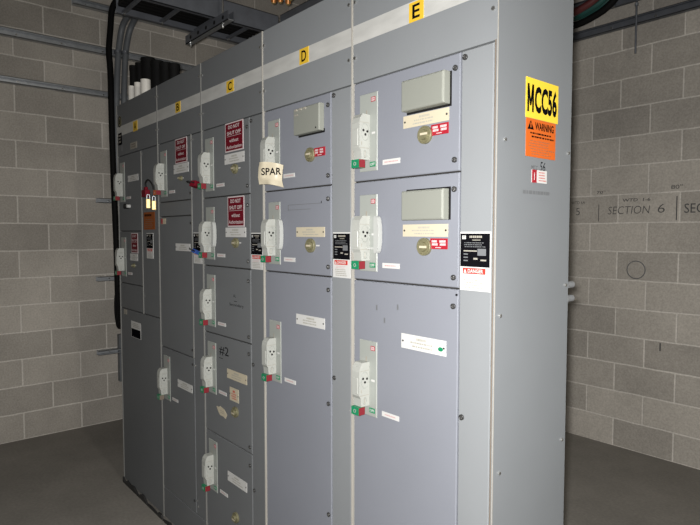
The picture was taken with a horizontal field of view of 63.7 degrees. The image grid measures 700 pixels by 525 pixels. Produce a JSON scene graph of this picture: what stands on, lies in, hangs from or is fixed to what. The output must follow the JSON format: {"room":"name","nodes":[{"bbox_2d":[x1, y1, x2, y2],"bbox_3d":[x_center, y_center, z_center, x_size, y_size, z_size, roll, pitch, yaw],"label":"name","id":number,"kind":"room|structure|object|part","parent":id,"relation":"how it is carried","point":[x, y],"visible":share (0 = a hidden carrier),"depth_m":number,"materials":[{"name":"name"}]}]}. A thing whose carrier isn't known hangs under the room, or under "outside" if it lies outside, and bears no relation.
{"room":"electrical room","nodes":[
{"label":"electrical room","id":0,"kind":"room"},
{"bbox_2d":[114,16,130,170],"bbox_3d":[-1.566,-1.409,4.340,0.753,1.670,0.100,2,3,30],"label":"conduit","id":1,"kind":"object","parent":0,"point":[118,51],"visible":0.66,"depth_m":4.49,"materials":[{"name":"grey metal"}]},
{"bbox_2d":[0,0,307,443],"bbox_3d":[-2.356,-0.649,4.369,6.487,3.950,0.200,-2,4,-40],"label":"wall","id":2,"kind":"structure","parent":0,"point":[56,239],"depth_m":4.35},
{"bbox_2d":[0,75,127,100],"bbox_3d":[-1.891,-1.345,4.569,4.600,0.045,0.045,-2,4,-40],"label":"channel","id":3,"kind":"object","parent":2,"relation":"attached to","point":[3,79],"visible":0.22,"depth_m":4.26,"materials":[{"name":"metal"}]},
{"bbox_2d":[0,26,193,71],"bbox_3d":[-1.891,-1.685,4.552,4.600,0.055,0.045,-2,4,-40],"label":"channel","id":4,"kind":"object","parent":2,"relation":"attached to","point":[4,31],"visible":0.35,"depth_m":4.31,"materials":[{"name":"metal"}]},
{"bbox_2d":[121,18,138,103],"bbox_3d":[-1.515,-1.411,4.385,0.755,1.670,0.102,2,3,30],"label":"conduit","id":5,"kind":"object","parent":4,"relation":"attached to","point":[125,52],"visible":0.53,"depth_m":4.53,"materials":[{"name":"grey metal"}]},
{"bbox_2d":[96,198,110,202],"bbox_3d":[-1.819,-0.503,4.663,0.524,0.036,0.060,-2,4,-40],"label":"channel","id":6,"kind":"object","parent":2,"relation":"attached to","point":[98,200],"visible":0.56,"depth_m":4.52,"materials":[{"name":"metal"}]},
{"bbox_2d":[106,0,119,290],"bbox_3d":[-1.638,-0.957,4.294,0.703,2.674,0.109,3,4,41],"label":"cable","id":7,"kind":"object","parent":6,"relation":"attached to","point":[110,25],"visible":0.78,"depth_m":4.47,"materials":[{"name":"black plastic"}]},
{"bbox_2d":[114,285,120,328],"bbox_3d":[-1.845,0.360,4.532,0.096,0.356,0.044,-2,4,-40],"label":"cable coil","id":8,"kind":"object","parent":7,"relation":"hanging from","point":[117,290],"visible":0.37,"depth_m":4.51,"materials":[{"name":"black rubber"}]},
{"bbox_2d":[96,276,113,281],"bbox_3d":[-1.824,0.124,4.691,0.537,0.036,0.060,-2,4,-40],"label":"channel","id":9,"kind":"object","parent":2,"relation":"attached to","point":[100,278],"visible":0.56,"depth_m":4.55,"materials":[{"name":"metal"}]},
{"bbox_2d":[97,348,120,355],"bbox_3d":[-1.827,0.721,4.719,0.545,0.036,0.060,-2,4,-40],"label":"channel","id":10,"kind":"object","parent":2,"relation":"attached to","point":[111,350],"visible":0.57,"depth_m":4.59,"materials":[{"name":"metal"}]},
{"bbox_2d":[117,334,121,381],"bbox_3d":[-1.901,0.787,4.666,0.030,0.390,0.050,-2,4,-40],"label":"channel","id":11,"kind":"object","parent":2,"relation":"attached to","point":[118,335],"visible":0.71,"depth_m":4.65,"materials":[{"name":"grey metal"}]},
{"bbox_2d":[71,0,236,44],"bbox_3d":[-1.174,-2.051,5.142,2.520,0.050,0.050,-2,4,-40],"label":"channel","id":12,"kind":"object","parent":2,"relation":"attached to","point":[86,4],"visible":0.22,"depth_m":4.47,"materials":[{"name":"metal"}]},
{"bbox_2d":[0,419,699,524],"bbox_3d":[0.354,1.560,1.298,6.487,0.150,8.556,-2,4,-40],"label":"floor","id":13,"kind":"structure","parent":0,"point":[73,476],"depth_m":3.47,"materials":[{"name":"concrete"}]},
{"bbox_2d":[113,87,163,519],"bbox_3d":[-1.095,0.220,3.332,0.400,2.320,0.624,-2,4,-40],"label":"tall cabinet","id":14,"kind":"object","parent":13,"relation":"on","point":[137,254],"visible":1,"depth_m":3.22,"materials":[{"name":"grey metal"}]},
{"bbox_3d":[-1.386,-0.463,3.367,0.046,0.136,0.036,-2,4,-40],"label":"disconnect handle","id":15,"kind":"part","parent":14,"relation":"part of","materials":[{"name":"grey plastic"}]},
{"bbox_3d":[-1.386,-0.019,3.390,0.046,0.136,0.036,-2,4,-40],"label":"disconnect handle","id":16,"kind":"part","parent":14,"relation":"part of","materials":[{"name":"grey plastic"}]},
{"bbox_3d":[-1.407,0.202,3.472,0.018,2.297,0.004,-2,4,-40],"label":"edge trim","id":17,"kind":"part","parent":14,"relation":"part of","materials":[{"name":"silver metal"}]},
{"bbox_3d":[-1.364,-0.479,3.373,0.005,0.234,0.079,-2,4,-40],"label":"operator plate","id":18,"kind":"part","parent":14,"relation":"part of","materials":[{"name":"grey metal"}]},
{"bbox_3d":[-1.364,-0.035,3.395,0.005,0.234,0.079,-2,4,-40],"label":"operator plate","id":19,"kind":"part","parent":14,"relation":"part of","materials":[{"name":"grey"}]},
{"bbox_2d":[123,204,130,208],"bbox_3d":[-1.306,-0.329,3.297,0.025,0.030,0.055,-2,4,-40],"label":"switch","id":20,"kind":"object","parent":14,"relation":"attached to","point":[126,206],"depth_m":3.29,"materials":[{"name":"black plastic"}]},
{"bbox_3d":[-1.278,-0.408,3.293,0.018,0.448,0.376,-2,4,-40],"label":"door","id":21,"kind":"part","parent":14,"relation":"part of","materials":[{"name":"grey metal"}]},
{"bbox_2d":[128,85,133,99],"bbox_3d":[-1.282,-0.987,3.307,0.036,0.093,0.036,-2,4,-40],"label":"pipe","id":22,"kind":"object","parent":14,"relation":"on","point":[130,88],"visible":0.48,"depth_m":3.29,"materials":[{"name":"grey plastic"}]},
{"bbox_3d":[-1.278,-0.027,3.313,0.018,0.311,0.376,-2,4,-40],"label":"door","id":23,"kind":"part","parent":14,"relation":"part of","materials":[{"name":"grey metal"}]},
{"bbox_2d":[129,65,135,85],"bbox_3d":[-1.320,-1.073,3.441,0.052,0.250,0.052,-2,4,-40],"label":"riser sleeve","id":24,"kind":"object","parent":14,"relation":"on","point":[131,67],"visible":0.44,"depth_m":3.42,"materials":[{"name":"black plastic"}]},
{"bbox_2d":[134,82,140,96],"bbox_3d":[-1.217,-0.983,3.231,0.038,0.093,0.038,-2,4,-40],"label":"pipe","id":25,"kind":"object","parent":14,"relation":"on","point":[137,90],"visible":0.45,"depth_m":3.21,"materials":[{"name":"grey plastic"}]},
{"bbox_2d":[135,62,140,81],"bbox_3d":[-1.261,-1.069,3.380,0.052,0.248,0.052,-2,4,-40],"label":"riser sleeve","id":26,"kind":"object","parent":14,"relation":"on","point":[137,64],"visible":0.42,"depth_m":3.35,"materials":[{"name":"black plastic"}]},
{"bbox_3d":[-1.202,0.825,3.268,0.018,1.074,0.609,-2,4,-40],"label":"door","id":27,"kind":"part","parent":14,"relation":"part of","materials":[{"name":"grey metal"}]},
{"bbox_2d":[140,79,150,93],"bbox_3d":[-1.139,-0.975,3.140,0.054,0.085,0.054,-2,4,-40],"label":"pipe","id":28,"kind":"object","parent":14,"relation":"on","point":[145,84],"visible":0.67,"depth_m":3.12,"materials":[{"name":"grey plastic"}]},
{"bbox_2d":[140,56,154,79],"bbox_3d":[-1.182,-1.067,3.303,0.084,0.252,0.084,-2,4,-40],"label":"riser sleeve","id":29,"kind":"object","parent":14,"relation":"on","point":[145,61],"visible":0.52,"depth_m":3.26,"materials":[{"name":"black plastic"}]},
{"bbox_2d":[150,59,162,88],"bbox_3d":[-1.094,-1.038,3.201,0.076,0.205,0.076,-2,4,-40],"label":"riser sleeve","id":30,"kind":"object","parent":14,"relation":"on","point":[154,64],"visible":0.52,"depth_m":3.17,"materials":[{"name":"black plastic"}]},
{"bbox_2d":[159,61,169,83],"bbox_3d":[-1.016,-1.014,3.111,0.072,0.167,0.072,-2,4,-40],"label":"riser sleeve","id":31,"kind":"object","parent":14,"relation":"on","point":[163,66],"visible":0.51,"depth_m":3.08,"materials":[{"name":"black plastic"}]},
{"bbox_2d":[168,62,179,79],"bbox_3d":[-0.945,-0.996,3.028,0.064,0.138,0.064,-2,4,-40],"label":"riser sleeve","id":32,"kind":"object","parent":14,"relation":"on","point":[173,68],"visible":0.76,"depth_m":3.00,"materials":[{"name":"black plastic"}]},
{"bbox_2d":[153,64,205,524],"bbox_3d":[-0.727,0.242,2.900,0.400,2.320,0.514,-2,4,-40],"label":"tall cabinet","id":33,"kind":"object","parent":13,"relation":"on","point":[178,117],"visible":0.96,"depth_m":2.80,"materials":[{"name":"grey metal"}]},
{"bbox_2d":[141,179,153,196],"bbox_3d":[-1.042,-0.382,2.894,0.094,0.091,0.030,3,4,44],"label":"lockout hasp","id":34,"kind":"object","parent":33,"relation":"attached to","point":[145,191],"visible":1,"depth_m":2.89,"materials":[{"name":"red plastic"}]},
{"bbox_2d":[146,194,150,207],"bbox_3d":[-1.034,-0.315,2.886,0.021,0.074,0.018,-1,3,-16],"label":"padlock","id":35,"kind":"object","parent":34,"relation":"hanging from","point":[148,202],"visible":1,"depth_m":2.88,"materials":[{"name":"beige metal"}]},
{"bbox_2d":[152,196,155,209],"bbox_3d":[-1.015,-0.309,2.917,0.021,0.074,0.018,-1,3,-16],"label":"padlock","id":36,"kind":"object","parent":34,"relation":"hanging from","point":[153,202],"visible":1,"depth_m":2.91,"materials":[{"name":"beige metal"}]},
{"bbox_3d":[-0.982,-0.439,2.894,0.046,0.136,0.036,-2,4,-40],"label":"disconnect handle","id":37,"kind":"part","parent":33,"relation":"part of","materials":[{"name":"grey plastic"}]},
{"bbox_3d":[-1.003,0.226,2.998,0.018,2.297,0.004,-2,4,-40],"label":"edge trim","id":38,"kind":"part","parent":33,"relation":"part of","materials":[{"name":"silver metal"}]},
{"bbox_3d":[-0.982,0.621,2.948,0.046,0.136,0.036,-2,4,-40],"label":"disconnect handle","id":39,"kind":"part","parent":33,"relation":"part of","materials":[{"name":"grey plastic"}]},
{"bbox_3d":[-0.960,-0.455,2.899,0.005,0.234,0.079,-2,4,-40],"label":"operator plate","id":40,"kind":"part","parent":33,"relation":"part of","materials":[{"name":"grey"}]},
{"bbox_3d":[-0.960,0.604,2.953,0.005,0.234,0.079,-2,4,-40],"label":"operator plate","id":41,"kind":"part","parent":33,"relation":"part of","materials":[{"name":"grey"}]},
{"bbox_3d":[-0.868,-0.457,2.809,0.018,0.301,0.395,-2,4,-40],"label":"door","id":42,"kind":"part","parent":33,"relation":"part of","materials":[{"name":"grey metal"}]},
{"bbox_3d":[-0.868,0.111,2.838,0.018,0.682,0.395,-2,4,-40],"label":"door","id":43,"kind":"part","parent":33,"relation":"part of","materials":[{"name":"grey metal"}]},
{"bbox_3d":[-0.868,0.833,2.875,0.018,0.761,0.395,-2,4,-40],"label":"door","id":44,"kind":"part","parent":33,"relation":"part of","materials":[{"name":"grey metal"}]},
{"bbox_3d":[-0.834,1.300,2.859,0.018,0.166,0.499,-2,4,-40],"label":"kick panel","id":45,"kind":"part","parent":33,"relation":"part of","materials":[{"name":"grey metal"}]},
{"bbox_2d":[197,32,264,524],"bbox_3d":[-0.390,0.262,2.505,0.400,2.320,0.527,-2,4,-40],"label":"tall cabinet","id":46,"kind":"object","parent":13,"relation":"on","point":[231,295],"visible":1,"depth_m":2.39,"materials":[{"name":"grey metal"}]},
{"bbox_2d":[186,180,199,188],"bbox_3d":[-0.700,-0.350,2.520,0.036,0.033,0.076,2,3,29],"label":"padlock","id":47,"kind":"object","parent":46,"relation":"hanging from","point":[193,183],"visible":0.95,"depth_m":2.51,"materials":[{"name":"red plastic"}]},
{"bbox_2d":[189,248,199,254],"bbox_3d":[-0.695,-0.049,2.509,0.027,0.032,0.056,1,3,26],"label":"padlock","id":48,"kind":"object","parent":46,"relation":"hanging from","point":[195,251],"visible":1,"depth_m":2.50,"materials":[{"name":"blue"}]},
{"bbox_3d":[-0.670,0.246,2.608,0.018,2.297,0.004,-2,4,-40],"label":"edge trim","id":49,"kind":"part","parent":46,"relation":"part of","materials":[{"name":"silver metal"}]},
{"bbox_3d":[-0.649,-0.419,2.504,0.046,0.136,0.036,-2,4,-40],"label":"disconnect handle","id":50,"kind":"part","parent":46,"relation":"part of","materials":[{"name":"grey plastic"}]},
{"bbox_3d":[-0.649,0.187,2.535,0.046,0.136,0.036,-2,4,-40],"label":"disconnect handle","id":51,"kind":"part","parent":46,"relation":"part of","materials":[{"name":"grey plastic"}]},
{"bbox_3d":[-0.649,0.493,2.550,0.046,0.136,0.036,-2,4,-40],"label":"disconnect handle","id":52,"kind":"part","parent":46,"relation":"part of","materials":[{"name":"grey plastic"}]},
{"bbox_3d":[-0.649,0.945,2.574,0.046,0.136,0.036,-2,4,-40],"label":"disconnect handle","id":53,"kind":"part","parent":46,"relation":"part of","materials":[{"name":"grey plastic"}]},
{"bbox_3d":[-0.643,-0.114,2.513,0.046,0.136,0.128,-2,4,-40],"label":"disconnect handle","id":54,"kind":"part","parent":46,"relation":"part of","materials":[{"name":"grey plastic"}]},
{"bbox_3d":[-0.627,-0.435,2.509,0.005,0.234,0.079,-2,4,-40],"label":"operator plate","id":55,"kind":"part","parent":46,"relation":"part of","materials":[{"name":"grey"}]},
{"bbox_3d":[-0.627,-0.131,2.525,0.005,0.234,0.079,-2,4,-40],"label":"operator plate","id":56,"kind":"part","parent":46,"relation":"part of","materials":[{"name":"grey"}]},
{"bbox_3d":[-0.627,0.171,2.540,0.005,0.234,0.079,-2,4,-40],"label":"operator plate","id":57,"kind":"part","parent":46,"relation":"part of","materials":[{"name":"grey"}]},
{"bbox_3d":[-0.627,0.476,2.556,0.005,0.234,0.079,-2,4,-40],"label":"operator plate","id":58,"kind":"part","parent":46,"relation":"part of","materials":[{"name":"grey metal"}]},
{"bbox_3d":[-0.627,0.929,2.579,0.005,0.234,0.079,-2,4,-40],"label":"operator plate","id":59,"kind":"part","parent":46,"relation":"part of","materials":[{"name":"grey"}]},
{"bbox_3d":[-0.529,-0.131,2.427,0.018,0.303,0.414,-2,4,-40],"label":"door","id":60,"kind":"part","parent":46,"relation":"part of","materials":[{"name":"grey metal"}]},
{"bbox_3d":[-0.529,-0.436,2.412,0.018,0.303,0.414,-2,4,-40],"label":"door","id":61,"kind":"part","parent":46,"relation":"part of","materials":[{"name":"grey metal"}]},
{"bbox_3d":[-0.529,0.173,2.443,0.018,0.303,0.414,-2,4,-40],"label":"door","id":62,"kind":"part","parent":46,"relation":"part of","materials":[{"name":"grey metal"}]},
{"bbox_3d":[-0.529,0.553,2.462,0.018,0.456,0.414,-2,4,-40],"label":"door","id":63,"kind":"part","parent":46,"relation":"part of","materials":[{"name":"grey metal"}]},
{"bbox_3d":[-0.529,1.008,2.486,0.018,0.452,0.414,-2,4,-40],"label":"door","id":64,"kind":"part","parent":46,"relation":"part of","materials":[{"name":"grey metal"}]},
{"bbox_3d":[-0.497,1.100,2.423,0.021,0.046,0.046,-2,4,-40],"label":"selector knob","id":65,"kind":"part","parent":46,"relation":"part of","materials":[{"name":"gold metal"}]},
{"bbox_3d":[-0.494,0.638,2.396,0.021,0.046,0.046,-2,4,-40],"label":"selector knob","id":66,"kind":"part","parent":46,"relation":"part of","materials":[{"name":"gold metal"}]},
{"bbox_3d":[-0.476,-0.388,2.322,0.021,0.042,0.061,-2,4,-40],"label":"selector knob","id":67,"kind":"part","parent":46,"relation":"part of","materials":[{"name":"gold metal"}]},
{"bbox_3d":[-0.476,-0.081,2.338,0.021,0.042,0.061,-2,4,-40],"label":"selector knob","id":68,"kind":"part","parent":46,"relation":"part of","materials":[{"name":"gold metal"}]},
{"bbox_2d":[260,0,356,524],"bbox_3d":[-0.048,0.282,2.105,0.400,2.320,0.527,-2,4,-40],"label":"tall cabinet","id":69,"kind":"object","parent":13,"relation":"on","point":[306,223],"visible":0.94,"depth_m":1.97,"materials":[{"name":"grey metal"}]},
{"bbox_3d":[-0.329,0.266,2.209,0.018,2.297,0.004,-2,4,-40],"label":"edge trim","id":70,"kind":"part","parent":69,"relation":"part of","materials":[{"name":"silver metal"}]},
{"bbox_3d":[-0.307,-0.399,2.104,0.046,0.136,0.036,-2,4,-40],"label":"disconnect handle","id":71,"kind":"part","parent":69,"relation":"part of","materials":[{"name":"grey plastic"}]},
{"bbox_3d":[-0.307,0.354,2.143,0.046,0.136,0.036,-2,4,-40],"label":"disconnect handle","id":72,"kind":"part","parent":69,"relation":"part of","materials":[{"name":"grey plastic"}]},
{"bbox_2d":[258,162,282,186],"bbox_3d":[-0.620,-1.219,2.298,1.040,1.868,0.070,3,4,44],"label":"paper tag","id":73,"kind":"object","parent":69,"relation":"hanging from","point":[268,172],"visible":1,"depth_m":2.00,"materials":[{"name":"beige paper"}]},
{"bbox_3d":[-0.301,-0.094,2.113,0.046,0.136,0.128,-2,4,-40],"label":"disconnect handle","id":74,"kind":"part","parent":69,"relation":"part of","materials":[{"name":"grey plastic"}]},
{"bbox_3d":[-0.285,-0.415,2.110,0.005,0.234,0.079,-2,4,-40],"label":"operator plate","id":75,"kind":"part","parent":69,"relation":"part of","materials":[{"name":"grey"}]},
{"bbox_3d":[-0.285,-0.111,2.125,0.005,0.234,0.079,-2,4,-40],"label":"operator plate","id":76,"kind":"part","parent":69,"relation":"part of","materials":[{"name":"grey"}]},
{"bbox_3d":[-0.285,0.338,2.148,0.005,0.234,0.079,-2,4,-40],"label":"operator plate","id":77,"kind":"part","parent":69,"relation":"part of","materials":[{"name":"grey metal"}]},
{"bbox_3d":[-0.189,-0.415,2.014,0.018,0.303,0.410,-2,4,-40],"label":"door","id":78,"kind":"part","parent":69,"relation":"part of","materials":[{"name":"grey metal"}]},
{"bbox_3d":[-0.189,-0.111,2.029,0.018,0.303,0.410,-2,4,-40],"label":"door","id":79,"kind":"part","parent":69,"relation":"part of","materials":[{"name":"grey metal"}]},
{"bbox_3d":[-0.189,0.648,2.068,0.018,1.214,0.410,-2,4,-40],"label":"door","id":80,"kind":"part","parent":69,"relation":"part of","materials":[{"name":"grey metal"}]},
{"bbox_3d":[-0.142,-0.370,1.931,0.021,0.049,0.049,-2,4,-40],"label":"selector knob","id":81,"kind":"part","parent":69,"relation":"part of","materials":[{"name":"gold metal"}]},
{"bbox_3d":[-0.135,-0.058,1.938,0.021,0.049,0.071,-2,4,-40],"label":"selector knob","id":82,"kind":"part","parent":69,"relation":"part of","materials":[{"name":"gold metal"}]},
{"bbox_2d":[350,0,574,524],"bbox_3d":[0.318,0.302,1.716,0.450,2.320,0.544,-2,4,-40],"label":"tall cabinet","id":83,"kind":"object","parent":13,"relation":"on","point":[461,109],"visible":1,"depth_m":1.52,"materials":[{"name":"grey metal"}]},
{"bbox_3d":[0.012,0.287,1.809,0.018,2.297,0.004,-2,4,-40],"label":"edge trim","id":84,"kind":"part","parent":83,"relation":"part of","materials":[{"name":"silver metal"}]},
{"bbox_3d":[0.034,0.375,1.743,0.046,0.136,0.036,-2,4,-40],"label":"disconnect handle","id":85,"kind":"part","parent":83,"relation":"part of","materials":[{"name":"grey plastic"}]},
{"bbox_3d":[0.034,-0.378,1.704,0.046,0.136,0.036,-2,4,-40],"label":"disconnect handle","id":86,"kind":"part","parent":83,"relation":"part of","materials":[{"name":"grey plastic"}]},
{"bbox_3d":[0.040,-0.073,1.713,0.046,0.136,0.128,-2,4,-40],"label":"disconnect handle","id":87,"kind":"part","parent":83,"relation":"part of","materials":[{"name":"grey plastic"}]},
{"bbox_3d":[0.056,0.358,1.748,0.005,0.234,0.079,-2,4,-40],"label":"operator plate","id":88,"kind":"part","parent":83,"relation":"part of","materials":[{"name":"grey"}]},
{"bbox_3d":[0.056,-0.090,1.725,0.005,0.234,0.079,-2,4,-40],"label":"operator plate","id":89,"kind":"part","parent":83,"relation":"part of","materials":[{"name":"grey"}]},
{"bbox_3d":[0.056,-0.395,1.710,0.005,0.234,0.079,-2,4,-40],"label":"operator plate","id":90,"kind":"part","parent":83,"relation":"part of","materials":[{"name":"grey"}]},
{"bbox_3d":[0.154,0.668,1.666,0.018,1.214,0.416,-2,4,-40],"label":"door","id":91,"kind":"part","parent":83,"relation":"part of","materials":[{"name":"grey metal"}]},
{"bbox_3d":[0.154,-0.091,1.627,0.018,0.303,0.416,-2,4,-40],"label":"door","id":92,"kind":"part","parent":83,"relation":"part of","materials":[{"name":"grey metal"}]},
{"bbox_3d":[0.154,-0.395,1.612,0.018,0.303,0.416,-2,4,-40],"label":"door","id":93,"kind":"part","parent":83,"relation":"part of","materials":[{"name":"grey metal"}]},
{"bbox_3d":[0.199,-0.043,1.547,0.021,0.049,0.049,-2,4,-40],"label":"selector knob","id":94,"kind":"part","parent":83,"relation":"part of","materials":[{"name":"gold metal"}]},
{"bbox_3d":[0.199,-0.348,1.531,0.021,0.049,0.049,-2,4,-40],"label":"selector knob","id":95,"kind":"part","parent":83,"relation":"part of","materials":[{"name":"gold metal"}]},
{"bbox_3d":[0.355,0.307,1.397,0.003,2.298,0.004,-2,4,-40],"label":"edge trim","id":96,"kind":"part","parent":83,"relation":"part of","materials":[{"name":"silver metal"}]},
{"bbox_3d":[0.488,0.301,1.511,0.357,2.298,0.002,-2,4,-40],"label":"panel","id":97,"kind":"part","parent":83,"relation":"part of","materials":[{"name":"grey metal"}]},
{"bbox_2d":[565,0,699,469],"bbox_3d":[2.746,-0.591,3.230,0.202,3.950,8.156,-2,4,-40],"label":"wall","id":98,"kind":"structure","parent":0,"point":[633,362],"depth_m":3.96,"materials":[{"name":"grey brick"}]},
{"bbox_2d":[573,0,699,42],"bbox_3d":[1.830,-1.682,4.066,0.040,0.058,5.500,-2,4,-40],"label":"channel","id":99,"kind":"object","parent":98,"relation":"attached to","point":[689,5],"visible":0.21,"depth_m":3.88,"materials":[{"name":"silver metal"}]},
{"bbox_3d":[0.355,-2.535,1.089,6.487,0.150,8.556,-2,4,-40],"label":"ceiling","id":100,"kind":"structure","parent":0,"visible":0},
{"bbox_2d":[185,0,233,46],"bbox_3d":[-0.886,-1.992,3.494,0.043,1.160,0.580,-2,4,-40],"label":"hanger","id":101,"kind":"object","parent":100,"relation":"hanging from","point":[219,22],"visible":1,"depth_m":3.47,"materials":[{"name":"metal"}]},
{"bbox_2d":[116,0,277,43],"bbox_3d":[-0.934,-1.554,3.539,0.935,0.129,0.325,-2,4,-40],"label":"cable tray","id":102,"kind":"object","parent":101,"relation":"on","point":[246,17],"visible":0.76,"depth_m":3.50,"materials":[{"name":"silver metal"}]},
{"bbox_2d":[118,0,248,38],"bbox_3d":[-1.036,-1.544,3.600,0.863,0.047,0.062,-2,4,-40],"label":"cable","id":103,"kind":"object","parent":102,"relation":"in","point":[119,1],"visible":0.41,"depth_m":3.52,"materials":[{"name":"black plastic"}]},
{"bbox_2d":[121,0,251,36],"bbox_3d":[-1.006,-1.542,3.566,0.863,0.047,0.062,-2,4,-40],"label":"cable","id":104,"kind":"object","parent":102,"relation":"in","point":[122,1],"visible":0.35,"depth_m":3.50,"materials":[{"name":"black plastic"}]},
{"bbox_2d":[123,0,255,35],"bbox_3d":[-0.977,-1.540,3.532,0.863,0.047,0.062,-2,4,-40],"label":"cable","id":105,"kind":"object","parent":102,"relation":"in","point":[128,1],"visible":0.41,"depth_m":3.47,"materials":[{"name":"black plastic"}]},
{"bbox_2d":[132,0,258,33],"bbox_3d":[-0.948,-1.539,3.498,0.863,0.047,0.062,-2,4,-40],"label":"cable","id":106,"kind":"object","parent":102,"relation":"in","point":[141,1],"visible":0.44,"depth_m":3.46,"materials":[{"name":"black plastic"}]},
{"bbox_3d":[-0.838,-1.550,3.426,0.935,0.125,0.030,-2,4,-40],"label":"rail","id":107,"kind":"part","parent":102,"relation":"part of","materials":[{"name":"grey metal"}]},
{"bbox_2d":[280,0,322,21],"bbox_3d":[0.741,-1.504,2.566,0.340,0.129,3.300,-2,4,-40],"label":"cable tray","id":108,"kind":"object","parent":102,"relation":"attached to","point":[309,3],"visible":0.05,"depth_m":3.55,"materials":[{"name":"silver metal"}]},
{"bbox_3d":[-0.763,-1.984,3.350,0.021,1.160,0.024,-2,4,-40],"label":"threaded rod","id":109,"kind":"part","parent":101,"relation":"part of","materials":[{"name":"silver metal"}]},
{"bbox_2d":[634,1,638,53],"bbox_3d":[1.950,-2.013,3.820,0.024,1.170,0.028,-2,4,-40],"label":"rod","id":110,"kind":"object","parent":100,"relation":"hanging from","point":[636,3],"visible":1,"depth_m":3.84,"materials":[{"name":"metal"}]},
{"bbox_2d":[573,0,639,8],"bbox_3d":[1.709,-1.818,3.758,0.420,0.114,5.200,-2,4,-40],"label":"cable tray","id":111,"kind":"object","parent":110,"relation":"hanging from","point":[619,3],"visible":0.05,"depth_m":3.89,"materials":[{"name":"silver metal"}]},
{"bbox_2d":[573,0,598,16],"bbox_3d":[1.675,-1.753,3.601,0.048,0.221,4.600,-2,4,-40],"label":"cable","id":112,"kind":"object","parent":111,"relation":"hanging from","point":[589,3],"visible":0.26,"depth_m":3.73,"materials":[{"name":"red plastic"}]},
{"bbox_2d":[573,0,606,20],"bbox_3d":[1.751,-1.766,3.665,0.048,0.200,4.600,-2,4,-40],"label":"cable","id":113,"kind":"object","parent":111,"relation":"hanging from","point":[599,3],"visible":0.15,"depth_m":3.80,"materials":[{"name":"teal plastic"}]},
{"bbox_2d":[573,0,608,21],"bbox_3d":[1.827,-1.783,3.729,0.048,0.169,4.600,-2,4,-40],"label":"cable","id":114,"kind":"object","parent":111,"relation":"hanging from","point":[607,0],"visible":0.09,"depth_m":3.89,"materials":[{"name":"teal plastic"}]},
{"bbox_2d":[573,0,617,28],"bbox_3d":[1.789,-1.748,3.699,0.048,0.241,4.600,-2,4,-40],"label":"cable","id":115,"kind":"object","parent":111,"relation":"hanging from","point":[610,3],"visible":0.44,"depth_m":3.82,"materials":[{"name":"black plastic"}]}
]}

